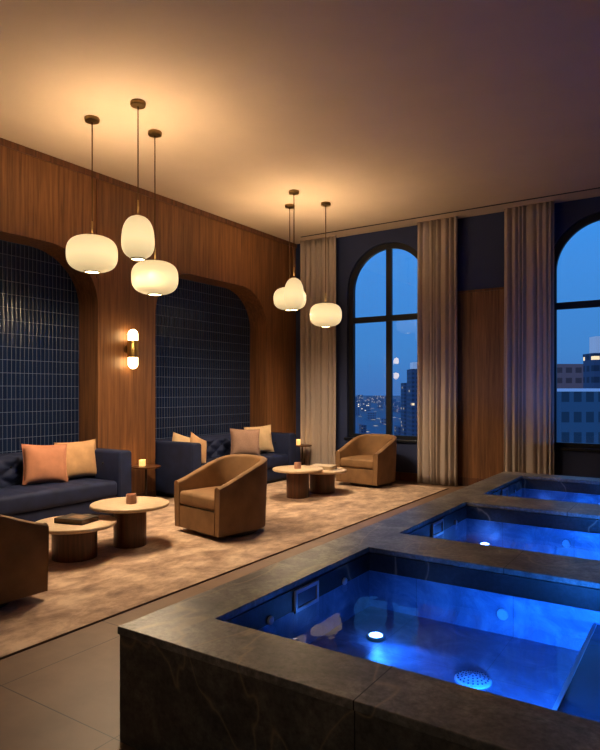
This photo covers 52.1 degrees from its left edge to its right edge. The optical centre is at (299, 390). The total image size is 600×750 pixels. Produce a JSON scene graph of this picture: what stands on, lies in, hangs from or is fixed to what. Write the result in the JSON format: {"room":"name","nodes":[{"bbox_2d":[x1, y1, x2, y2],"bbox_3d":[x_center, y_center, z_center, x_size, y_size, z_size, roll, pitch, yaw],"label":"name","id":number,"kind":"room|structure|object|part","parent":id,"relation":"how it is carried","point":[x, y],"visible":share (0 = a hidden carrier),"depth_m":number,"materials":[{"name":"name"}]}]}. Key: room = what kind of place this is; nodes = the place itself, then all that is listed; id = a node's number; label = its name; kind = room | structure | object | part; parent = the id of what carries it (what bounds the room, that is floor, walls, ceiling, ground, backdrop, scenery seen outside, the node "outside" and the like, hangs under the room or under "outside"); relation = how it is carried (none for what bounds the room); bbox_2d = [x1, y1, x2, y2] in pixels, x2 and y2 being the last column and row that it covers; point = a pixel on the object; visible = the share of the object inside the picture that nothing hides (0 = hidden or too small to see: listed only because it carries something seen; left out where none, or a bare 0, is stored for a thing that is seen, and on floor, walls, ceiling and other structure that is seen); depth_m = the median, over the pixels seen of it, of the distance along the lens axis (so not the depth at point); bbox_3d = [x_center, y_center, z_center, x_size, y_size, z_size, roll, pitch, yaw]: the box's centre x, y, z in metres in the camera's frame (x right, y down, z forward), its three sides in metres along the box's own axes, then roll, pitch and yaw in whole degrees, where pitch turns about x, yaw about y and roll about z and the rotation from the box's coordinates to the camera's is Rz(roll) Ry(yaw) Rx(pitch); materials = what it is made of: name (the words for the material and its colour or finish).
{"room":"spa lounge","nodes":[
{"label":"spa lounge","id":0,"kind":"room"},
{"bbox_2d":[0,145,295,493],"bbox_3d":[-3.842,-0.645,6.534,0.390,4.390,13.080,0,0,33],"label":"wall","id":1,"kind":"structure","parent":0,"point":[217,354],"depth_m":8.39,"materials":[{"name":"brown wood"}]},
{"bbox_3d":[-3.706,-0.125,7.095,0.001,3.350,2.704,0,0,33],"label":"tile panel","id":2,"kind":"part","parent":1,"relation":"part of","materials":[{"name":"blue tile"}]},
{"bbox_2d":[124,329,138,368],"bbox_3d":[-2.289,-0.570,8.358,0.196,0.536,0.152,0,0,33],"label":"wall sconce","id":3,"kind":"object","parent":1,"relation":"attached to","point":[131,349],"visible":1,"depth_m":8.29,"materials":[{"name":"gold metal"}]},
{"bbox_2d":[136,490,155,496],"bbox_3d":[-2.351,1.490,8.423,0.020,0.120,0.995,0,0,33],"label":"baseboard","id":4,"kind":"structure","parent":1,"relation":"attached to","point":[150,493],"depth_m":8.72,"materials":[{"name":"brown wood"}]},
{"bbox_2d":[0,138,296,247],"bbox_3d":[-3.668,-2.800,6.418,0.030,0.079,13.078,0,0,33],"label":"trim","id":5,"kind":"structure","parent":1,"relation":"attached to","point":[3,142],"depth_m":8.38,"materials":[{"name":"brown wood"}]},
{"bbox_3d":[-1.665,-0.125,10.189,0.001,3.350,2.704,0,0,33],"label":"tile panel","id":6,"kind":"part","parent":1,"relation":"part of","materials":[{"name":"blue tile"}]},
{"bbox_2d":[0,474,466,749],"bbox_3d":[0.791,1.600,3.479,11.710,0.100,13.080,0,0,33],"label":"floor","id":7,"kind":"structure","parent":0,"point":[61,693],"depth_m":3.27,"materials":[{"name":"beige tile"}]},
{"bbox_2d":[0,476,448,659],"bbox_3d":[-1.667,1.544,6.382,3.030,0.012,10.020,0,0,33],"label":"rug","id":8,"kind":"object","parent":7,"relation":"on","point":[173,559],"visible":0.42,"depth_m":5.57,"materials":[{"name":"beige carpet"}]},
{"bbox_2d":[0,514,48,607],"bbox_3d":[-2.435,1.136,4.436,0.819,0.804,0.849,0,0,36],"label":"armchair","id":9,"kind":"object","parent":8,"relation":"on","point":[24,544],"visible":1,"depth_m":4.38,"materials":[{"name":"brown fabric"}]},
{"bbox_2d":[0,448,130,521],"bbox_3d":[-3.214,1.138,6.815,0.981,0.800,2.620,0,0,33],"label":"sofa","id":10,"kind":"object","parent":8,"relation":"on","point":[35,502],"visible":0.59,"depth_m":7.04,"materials":[{"name":"blue fabric"}]},
{"bbox_3d":[-3.500,1.113,7.003,0.295,0.750,2.218,0,0,33],"label":"backrest","id":11,"kind":"part","parent":10,"relation":"part of","materials":[{"name":"blue fabric"}]},
{"bbox_2d":[21,444,68,484],"bbox_3d":[-2.978,0.852,7.181,0.562,0.493,0.204,0,0,-44],"label":"cushion","id":12,"kind":"object","parent":10,"relation":"on","point":[41,463],"visible":1,"depth_m":7.11,"materials":[{"name":"orange fabric"}]},
{"bbox_2d":[0,477,116,515],"bbox_3d":[-3.095,1.179,6.737,0.685,0.206,2.200,0,0,33],"label":"seat cushion","id":13,"kind":"object","parent":10,"relation":"on","point":[16,499],"depth_m":6.84,"materials":[{"name":"blue fabric"}]},
{"bbox_2d":[54,439,96,478],"bbox_3d":[-2.755,0.849,7.605,0.187,0.482,0.558,0,0,45],"label":"cushion","id":14,"kind":"object","parent":10,"relation":"on","point":[80,456],"visible":0.72,"depth_m":7.57,"materials":[{"name":"beige fabric"}]},
{"bbox_3d":[-2.548,1.113,7.825,0.980,0.750,0.200,0,0,33],"label":"arm","id":15,"kind":"part","parent":10,"relation":"part of","materials":[{"name":"blue fabric"}]},
{"bbox_2d":[36,514,116,562],"bbox_3d":[-2.088,1.375,5.689,0.750,0.325,0.750,0,0,33],"label":"coffee table","id":16,"kind":"object","parent":8,"relation":"on","point":[70,543],"visible":0.67,"depth_m":5.52,"materials":[{"name":"brown wood"}]},
{"bbox_2d":[54,513,98,524],"bbox_3d":[-2.073,1.190,5.703,0.310,0.046,0.240,0,0,19],"label":"book","id":17,"kind":"object","parent":16,"relation":"on","point":[73,518],"visible":1,"depth_m":5.63,"materials":[{"name":"brown paper"}]},
{"bbox_2d":[89,496,168,548],"bbox_3d":[-1.701,1.328,6.140,0.770,0.420,0.770,0,0,33],"label":"coffee table","id":18,"kind":"object","parent":8,"relation":"on","point":[129,532],"visible":0.97,"depth_m":6.00,"materials":[{"name":"brown wood"}]},
{"bbox_2d":[126,493,135,503],"bbox_3d":[-1.678,1.071,6.102,0.100,0.095,0.100,0,0,33],"label":"votive holder","id":19,"kind":"object","parent":18,"relation":"on","point":[130,497],"visible":1,"depth_m":6.06,"materials":[{"name":"brown glass"}]},
{"bbox_2d":[131,464,160,495],"bbox_3d":[-2.103,1.280,8.382,0.400,0.515,0.400,0,0,33],"label":"side table","id":20,"kind":"object","parent":8,"relation":"on","point":[148,466],"visible":0.59,"depth_m":8.37,"materials":[{"name":"brown wood"}]},
{"bbox_2d":[139,459,145,465],"bbox_3d":[-2.150,0.979,8.365,0.090,0.088,0.090,0,0,33],"label":"candle","id":21,"kind":"object","parent":20,"relation":"on","point":[142,462],"visible":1,"depth_m":8.33,"materials":[{"name":"beige wax"}]},
{"bbox_3d":[-2.103,1.284,8.382,0.032,0.479,0.032,0,0,33],"label":"stem","id":22,"kind":"part","parent":20,"relation":"part of","materials":[{"name":"brown metal"}]},
{"bbox_2d":[174,454,266,537],"bbox_3d":[-0.802,1.136,6.778,0.819,0.804,0.849,0,0,45],"label":"armchair","id":23,"kind":"object","parent":8,"relation":"on","point":[225,496],"visible":1,"depth_m":6.54,"materials":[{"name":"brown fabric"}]},
{"bbox_3d":[-0.831,1.365,6.749,0.627,0.234,0.744,0,0,45],"label":"panel","id":24,"kind":"part","parent":23,"relation":"part of","materials":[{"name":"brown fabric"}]},
{"bbox_2d":[180,486,219,510],"bbox_3d":[-0.834,1.165,6.746,0.619,0.145,0.744,0,0,45],"label":"seat cushion","id":25,"kind":"object","parent":23,"relation":"on","point":[195,498],"depth_m":6.55,"materials":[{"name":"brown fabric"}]},
{"bbox_2d":[155,432,295,497],"bbox_3d":[-1.191,1.138,9.937,0.981,0.800,2.620,0,0,33],"label":"sofa","id":26,"kind":"object","parent":8,"relation":"on","point":[177,460],"visible":0.44,"depth_m":8.97,"materials":[{"name":"blue fabric"}]},
{"bbox_3d":[-1.858,1.113,8.927,0.980,0.750,0.200,0,0,33],"label":"arm","id":27,"kind":"part","parent":26,"relation":"part of","materials":[{"name":"blue fabric"}]},
{"bbox_2d":[172,432,189,441],"bbox_3d":[-1.734,0.879,9.197,0.570,0.541,0.145,0,0,-32],"label":"cushion","id":28,"kind":"object","parent":26,"relation":"on","point":[176,437],"visible":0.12,"depth_m":9.14,"materials":[{"name":"fabric"}]},
{"bbox_3d":[-1.478,1.113,10.126,0.295,0.750,2.218,0,0,33],"label":"backrest","id":29,"kind":"part","parent":26,"relation":"part of","materials":[{"name":"blue fabric"}]},
{"bbox_2d":[190,432,206,463],"bbox_3d":[-1.514,0.882,9.129,0.158,0.570,0.592,0,0,21],"label":"cushion","id":30,"kind":"object","parent":26,"relation":"on","point":[193,438],"visible":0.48,"depth_m":9.12,"materials":[{"name":"fabric"}]},
{"bbox_2d":[201,452,287,468],"bbox_3d":[-1.073,1.179,9.859,0.685,0.206,2.200,0,0,33],"label":"seat cushion","id":31,"kind":"object","parent":26,"relation":"on","point":[274,459],"depth_m":10.27,"materials":[{"name":"blue fabric"}]},
{"bbox_2d":[230,428,260,455],"bbox_3d":[-0.908,0.854,10.196,0.561,0.482,0.196,0,0,-28],"label":"cushion","id":32,"kind":"object","parent":26,"relation":"on","point":[242,441],"visible":0.88,"depth_m":10.13,"materials":[{"name":"fabric"}]},
{"bbox_2d":[244,425,273,451],"bbox_3d":[-0.710,0.843,10.657,0.557,0.505,0.172,0,0,-32],"label":"cushion","id":33,"kind":"object","parent":26,"relation":"on","point":[265,439],"visible":0.59,"depth_m":10.66,"materials":[{"name":"fabric"}]},
{"bbox_3d":[-0.525,1.113,10.947,0.980,0.750,0.200,0,0,33],"label":"arm","id":34,"kind":"part","parent":26,"relation":"part of","materials":[{"name":"blue fabric"}]},
{"bbox_2d":[272,465,322,498],"bbox_3d":[-0.031,1.328,8.908,0.740,0.420,0.740,0,0,33],"label":"coffee table","id":35,"kind":"object","parent":8,"relation":"on","point":[297,480],"visible":0.96,"depth_m":8.76,"materials":[{"name":"brown wood"}]},
{"bbox_2d":[294,462,300,468],"bbox_3d":[-0.034,1.073,8.850,0.100,0.090,0.100,0,0,33],"label":"votive holder","id":36,"kind":"object","parent":35,"relation":"on","point":[297,465],"visible":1,"depth_m":8.81,"materials":[{"name":"brown glass"}]},
{"bbox_2d":[296,444,311,464],"bbox_3d":[0.043,1.263,11.255,0.350,0.550,0.350,0,0,33],"label":"side table","id":37,"kind":"object","parent":8,"relation":"on","point":[301,445],"visible":0.48,"depth_m":11.24,"materials":[{"name":"brown wood"}]},
{"bbox_2d":[296,439,300,444],"bbox_3d":[-0.029,0.936,11.255,0.080,0.104,0.080,0,0,33],"label":"candle","id":38,"kind":"object","parent":37,"relation":"on","point":[298,441],"visible":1,"depth_m":11.23,"materials":[{"name":"beige wax"}]},
{"bbox_3d":[0.043,1.267,11.255,0.032,0.514,0.032,0,0,33],"label":"stem","id":39,"kind":"part","parent":37,"relation":"part of","materials":[{"name":"brown wood"}]},
{"bbox_2d":[309,467,346,493],"bbox_3d":[0.338,1.363,9.324,0.740,0.350,0.740,0,0,33],"label":"coffee table","id":40,"kind":"object","parent":8,"relation":"on","point":[323,482],"visible":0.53,"depth_m":9.15,"materials":[{"name":"brown wood"}]},
{"bbox_2d":[311,464,336,469],"bbox_3d":[0.357,1.161,9.371,0.350,0.055,0.290,0,0,22],"label":"book","id":41,"kind":"object","parent":40,"relation":"on","point":[324,466],"visible":0.61,"depth_m":9.33,"materials":[{"name":"paper"}]},
{"bbox_2d":[335,434,396,486],"bbox_3d":[1.164,1.136,10.177,0.819,0.804,0.849,0,0,39],"label":"armchair","id":42,"kind":"object","parent":8,"relation":"on","point":[369,460],"visible":0.99,"depth_m":9.95,"materials":[{"name":"brown fabric"}]},
{"bbox_2d":[340,455,372,468],"bbox_3d":[1.136,1.165,10.142,0.619,0.145,0.744,0,0,39],"label":"seat cushion","id":43,"kind":"object","parent":42,"relation":"on","point":[346,461],"depth_m":9.94,"materials":[{"name":"brown fabric"}]},
{"bbox_3d":[1.138,1.365,10.145,0.627,0.234,0.744,0,0,39],"label":"panel","id":44,"kind":"part","parent":42,"relation":"part of","materials":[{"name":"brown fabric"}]},
{"bbox_2d":[118,471,599,749],"bbox_3d":[2.595,1.295,4.224,4.018,0.510,6.270,0,0,33],"label":"surround","id":45,"kind":"object","parent":7,"relation":"on","point":[191,678],"visible":0.97,"depth_m":2.45,"materials":[{"name":"stone"}]},
{"bbox_3d":[0.885,1.312,1.631,4.002,0.475,0.042,0,0,33],"label":"panel","id":46,"kind":"part","parent":45,"relation":"part of","materials":[{"name":"stone"}]},
{"bbox_2d":[225,552,599,721],"bbox_3d":[1.463,1.273,2.507,3.478,0.394,1.597,0,0,33],"label":"plunge pool","id":47,"kind":"object","parent":45,"relation":"in","point":[528,640],"visible":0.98,"depth_m":3.49,"materials":[{"name":"blue liquid"}]},
{"bbox_2d":[366,632,384,641],"bbox_3d":[0.438,1.413,3.544,0.110,0.033,0.110,0,0,33],"label":"lamp","id":48,"kind":"object","parent":47,"relation":"attached to","point":[370,636],"depth_m":3.52,"materials":[{"name":"white"}]},
{"bbox_2d":[408,506,599,560],"bbox_3d":[2.569,1.273,4.184,3.478,0.394,1.565,0,0,33],"label":"plunge pool","id":49,"kind":"object","parent":45,"relation":"in","point":[578,537],"visible":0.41,"depth_m":5.40,"materials":[{"name":"blue liquid"}]},
{"bbox_2d":[490,479,599,504],"bbox_3d":[3.715,1.273,5.923,3.478,0.394,1.634,0,0,33],"label":"plunge pool","id":50,"kind":"object","parent":45,"relation":"in","point":[524,488],"visible":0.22,"depth_m":7.25,"materials":[{"name":"blue liquid"}]},
{"bbox_2d":[0,0,599,243],"bbox_3d":[1.000,-2.890,3.342,11.210,0.100,13.080,0,0,33],"label":"ceiling","id":51,"kind":"structure","parent":0,"point":[378,111],"depth_m":6.04,"materials":[{"name":"paint"}]},
{"bbox_2d":[66,115,117,273],"bbox_3d":[-2.162,-2.036,6.385,0.515,1.608,0.515,0,0,33],"label":"pendant lamp","id":52,"kind":"object","parent":51,"relation":"hanging from","point":[91,253],"visible":1,"depth_m":6.21,"materials":[{"name":"white glass"}]},
{"bbox_3d":[-2.162,-1.425,6.385,0.515,0.370,0.515,0,0,33],"label":"lamp shade","id":53,"kind":"part","parent":52,"relation":"part of","materials":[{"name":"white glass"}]},
{"bbox_3d":[-2.162,-2.275,6.385,0.012,1.050,0.011,0,0,33],"label":"rod","id":54,"kind":"part","parent":52,"relation":"part of","materials":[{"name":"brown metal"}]},
{"bbox_2d":[121,99,154,260],"bbox_3d":[-1.592,-2.065,6.033,0.320,1.550,0.320,0,0,33],"label":"pendant lamp","id":55,"kind":"object","parent":51,"relation":"hanging from","point":[137,236],"visible":1,"depth_m":5.94,"materials":[{"name":"white glass"}]},
{"bbox_3d":[-1.592,-1.510,6.033,0.320,0.425,0.320,0,0,33],"label":"lamp shade","id":56,"kind":"part","parent":55,"relation":"part of","materials":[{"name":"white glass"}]},
{"bbox_3d":[-1.592,-2.331,6.033,0.012,0.938,0.011,0,0,33],"label":"rod","id":57,"kind":"part","parent":55,"relation":"part of","materials":[{"name":"brown metal"}]},
{"bbox_2d":[131,129,177,295],"bbox_3d":[-1.590,-1.946,6.726,0.505,1.788,0.505,0,0,33],"label":"pendant lamp","id":58,"kind":"object","parent":51,"relation":"hanging from","point":[154,277],"visible":1,"depth_m":6.55,"materials":[{"name":"white glass"}]},
{"bbox_3d":[-1.590,-1.240,6.726,0.505,0.360,0.505,0,0,33],"label":"lamp shade","id":59,"kind":"part","parent":58,"relation":"part of","materials":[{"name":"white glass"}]},
{"bbox_3d":[-1.590,-2.180,6.726,0.012,1.240,0.011,0,0,33],"label":"rod","id":60,"kind":"part","parent":58,"relation":"part of","materials":[{"name":"brown metal"}]},
{"bbox_2d":[273,204,305,310],"bbox_3d":[-0.156,-2.036,9.374,0.500,1.608,0.500,0,0,33],"label":"pendant lamp","id":61,"kind":"object","parent":51,"relation":"hanging from","point":[278,298],"visible":0.57,"depth_m":9.28,"materials":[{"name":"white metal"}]},
{"bbox_3d":[-0.156,-1.410,9.374,0.500,0.340,0.500,0,0,33],"label":"lamp shade","id":62,"kind":"part","parent":61,"relation":"part of","materials":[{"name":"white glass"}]},
{"bbox_3d":[-0.156,-2.260,9.374,0.012,1.080,0.011,0,0,33],"label":"rod","id":63,"kind":"part","parent":61,"relation":"part of","materials":[{"name":"brown metal"}]},
{"bbox_2d":[284,189,303,310],"bbox_3d":[-0.086,-1.994,8.717,0.286,1.693,0.286,0,0,33],"label":"pendant lamp","id":64,"kind":"object","parent":51,"relation":"hanging from","point":[293,291],"visible":1,"depth_m":8.62,"materials":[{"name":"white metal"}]},
{"bbox_3d":[-0.086,-1.380,8.717,0.286,0.450,0.286,0,0,33],"label":"lamp shade","id":65,"kind":"part","parent":64,"relation":"part of","materials":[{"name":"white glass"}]},
{"bbox_2d":[300,235,336,475],"bbox_3d":[0.340,-0.650,11.401,0.786,4.377,0.095,0,0,36],"label":"curtain","id":66,"kind":"object","parent":51,"relation":"hanging from","point":[317,343],"visible":0.83,"depth_m":11.39,"materials":[{"name":"beige fabric"}]},
{"bbox_2d":[310,202,341,327],"bbox_3d":[0.389,-1.903,9.273,0.485,1.873,0.485,0,0,33],"label":"pendant lamp","id":67,"kind":"object","parent":51,"relation":"hanging from","point":[325,315],"visible":1,"depth_m":9.10,"materials":[{"name":"white glass"}]},
{"bbox_3d":[0.389,-2.132,9.273,0.012,1.335,0.011,0,0,33],"label":"rod","id":68,"kind":"part","parent":67,"relation":"part of","materials":[{"name":"brown metal"}]},
{"bbox_3d":[0.389,-1.150,9.273,0.485,0.350,0.485,0,0,33],"label":"lamp shade","id":69,"kind":"part","parent":67,"relation":"part of","materials":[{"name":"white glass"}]},
{"bbox_2d":[417,215,457,485],"bbox_3d":[2.266,-0.650,10.131,0.691,4.377,0.095,0,0,35],"label":"curtain","id":70,"kind":"object","parent":51,"relation":"hanging from","point":[437,339],"visible":1,"depth_m":10.11,"materials":[{"name":"beige fabric"}]},
{"bbox_2d":[302,187,599,236],"bbox_3d":[4.448,-2.838,8.399,10.620,0.004,0.040,0,0,33],"label":"track","id":71,"kind":"object","parent":51,"relation":"in","point":[598,187],"visible":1,"depth_m":9.64,"materials":[{"name":"black metal"}]},
{"bbox_2d":[504,200,553,474],"bbox_3d":[3.475,-0.650,9.337,0.738,4.377,0.103,0,0,33],"label":"curtain","id":72,"kind":"object","parent":51,"relation":"hanging from","point":[528,228],"visible":0.91,"depth_m":9.32,"materials":[{"name":"beige fabric"}]},
{"bbox_2d":[296,196,599,477],"bbox_3d":[4.666,-0.645,8.902,11.210,4.390,0.240,0,0,33],"label":"wall","id":73,"kind":"structure","parent":0,"point":[480,238],"depth_m":10.11,"materials":[{"name":"blue paint"}]},
{"bbox_2d":[344,243,417,442],"bbox_3d":[1.559,-0.867,10.861,1.700,3.514,0.170,0,0,33],"label":"window","id":74,"kind":"structure","parent":73,"relation":"in","point":[389,318],"depth_m":10.90,"materials":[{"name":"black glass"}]},
{"bbox_3d":[1.523,0.870,10.806,1.700,0.040,0.040,0,0,33],"label":"sill","id":75,"kind":"part","parent":74,"relation":"part of","materials":[{"name":"black"}]},
{"bbox_2d":[395,472,483,485],"bbox_3d":[4.603,1.480,8.779,11.180,0.140,0.034,0,0,33],"label":"baseboard","id":76,"kind":"structure","parent":73,"relation":"attached to","point":[404,476],"depth_m":10.49,"materials":[{"name":"brown wood"}]},
{"bbox_2d":[457,287,503,478],"bbox_3d":[2.976,-0.115,9.845,1.730,3.050,0.044,0,0,33],"label":"wall panel","id":77,"kind":"object","parent":73,"relation":"attached to","point":[480,312],"depth_m":9.87,"materials":[{"name":"brown wood"}]},
{"bbox_3d":[2.976,-1.620,9.845,1.730,0.040,0.044,0,0,33],"label":"cap rail","id":78,"kind":"part","parent":77,"relation":"part of","materials":[{"name":"brown wood"}]},
{"bbox_2d":[554,213,599,451],"bbox_3d":[4.473,-0.867,8.939,1.700,3.514,0.170,0,0,33],"label":"window","id":79,"kind":"structure","parent":73,"relation":"in","point":[573,230],"depth_m":9.26,"materials":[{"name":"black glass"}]},
{"bbox_3d":[4.437,0.870,8.885,1.700,0.040,0.040,0,0,33],"label":"sill","id":80,"kind":"part","parent":79,"relation":"part of","materials":[{"name":"black"}]},
{"label":"outside","id":81,"kind":"structure","parent":0,"visible":0},
{"bbox_2d":[355,395,400,434],"bbox_3d":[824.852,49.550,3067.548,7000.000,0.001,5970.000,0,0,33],"label":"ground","id":82,"kind":"structure","parent":81,"point":[373,426],"depth_m":1067.01,"materials":[{"name":"blue"}]},
{"bbox_2d":[355,402,359,414],"bbox_3d":[118.824,36.122,1284.342,10.650,26.857,25.126,0,0,0],"label":"building","id":83,"kind":"structure","parent":82,"relation":"on","point":[357,404],"depth_m":1271.76,"materials":[{"name":"blue"}]},
{"bbox_2d":[357,395,362,401],"bbox_3d":[270.148,33.522,2761.165,23.158,32.057,25.275,0,0,0],"label":"building","id":84,"kind":"structure","parent":82,"relation":"on","point":[359,397],"depth_m":2748.76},
{"bbox_2d":[359,424,365,433],"bbox_3d":[71.040,43.791,695.172,5.846,11.518,25.069,0,0,0],"label":"building","id":85,"kind":"structure","parent":82,"relation":"on","point":[362,427],"depth_m":682.72,"materials":[{"name":"blue"}]},
{"bbox_2d":[360,401,370,410],"bbox_3d":[161.494,36.674,1516.285,22.731,25.752,25.270,0,0,0],"label":"building","id":86,"kind":"structure","parent":82,"relation":"on","point":[364,405],"depth_m":1503.62,"materials":[{"name":"blue"}]},
{"bbox_2d":[366,396,373,400],"bbox_3d":[366.311,39.130,3208.097,39.208,20.840,25.465,0,0,0],"label":"building","id":87,"kind":"structure","parent":82,"relation":"on","point":[368,398],"depth_m":3195.63,"materials":[{"name":"blue"}]},
{"bbox_2d":[367,412,375,418],"bbox_3d":[126.627,43.342,1092.241,13.315,12.415,25.158,0,0,0],"label":"building","id":88,"kind":"structure","parent":82,"relation":"on","point":[370,415],"depth_m":1079.85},
{"bbox_2d":[371,398,377,402],"bbox_3d":[323.870,39.028,2646.273,32.865,21.044,25.390,0,0,0],"label":"building","id":89,"kind":"structure","parent":82,"relation":"on","point":[373,400],"depth_m":2633.79,"materials":[{"name":"blue"}]},
{"bbox_2d":[377,403,382,407],"bbox_3d":[232.343,41.662,1785.801,13.542,15.776,25.161,0,0,0],"label":"building","id":90,"kind":"structure","parent":82,"relation":"on","point":[379,405],"depth_m":1773.43,"materials":[{"name":"blue"}]},
{"bbox_2d":[378,396,383,402],"bbox_3d":[335.160,35.527,2505.608,34.241,28.045,25.406,0,0,0],"label":"building","id":91,"kind":"structure","parent":82,"relation":"on","point":[380,398],"depth_m":2493.02,"materials":[{"name":"blue"}]},
{"bbox_2d":[380,417,385,423],"bbox_3d":[130.016,45.065,941.273,11.959,8.969,25.142,0,0,0],"label":"building","id":92,"kind":"structure","parent":82,"relation":"on","point":[382,419],"depth_m":928.85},
{"bbox_2d":[394,425,400,434],"bbox_3d":[96.695,41.772,598.340,5.883,15.557,25.070,0,0,0],"label":"building","id":93,"kind":"structure","parent":82,"relation":"on","point":[397,428],"depth_m":590.27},
{"bbox_2d":[397,404,400,411],"bbox_3d":[237.527,40.129,1440.482,16.825,18.842,25.200,0,0,0],"label":"building","id":94,"kind":"structure","parent":82,"relation":"on","point":[398,405],"depth_m":1428.13,"materials":[{"name":"blue"}]},
{"bbox_2d":[401,383,406,434],"bbox_3d":[91.561,21.357,528.988,6.431,56.387,18.076,0,0,0],"label":"building","id":95,"kind":"structure","parent":82,"relation":"on","point":[403,385],"depth_m":521.93,"materials":[{"name":"blue"}]},
{"bbox_2d":[407,362,416,435],"bbox_3d":[82.816,14.852,428.991,13.159,69.397,18.156,0,0,0],"label":"building","id":96,"kind":"structure","parent":82,"relation":"on","point":[412,372],"depth_m":420.00,"materials":[{"name":"blue"}]},
{"bbox_3d":[80.865,-16.425,427.191,6.502,6.844,10.800,0,0,0],"label":"crown","id":97,"kind":"part","parent":96,"relation":"part of","materials":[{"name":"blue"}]},
{"bbox_2d":[557,364,582,387],"bbox_3d":[81.756,20.585,192.998,12.533,57.930,6.149,0,0,0],"label":"building","id":98,"kind":"structure","parent":82,"relation":"on","point":[568,375],"depth_m":190.00,"materials":[{"name":"concrete"}]},
{"bbox_2d":[557,388,599,443],"bbox_3d":[32.748,24.649,66.999,15.831,49.801,14.188,0,0,0],"label":"building","id":99,"kind":"structure","parent":82,"relation":"on","point":[578,409],"depth_m":60.01,"materials":[{"name":"blue concrete"}]},
{"bbox_2d":[583,336,599,387],"bbox_3d":[83.390,17.605,162.999,13.720,63.889,6.163,0,0,0],"label":"building","id":100,"kind":"structure","parent":82,"relation":"on","point":[591,361],"depth_m":161.29,"materials":[{"name":"blue"}]},
{"bbox_3d":[81.763,-11.732,162.399,8.676,5.214,3.600,0,0,0],"label":"crown","id":101,"kind":"part","parent":100,"relation":"part of","materials":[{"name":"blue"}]}
]}

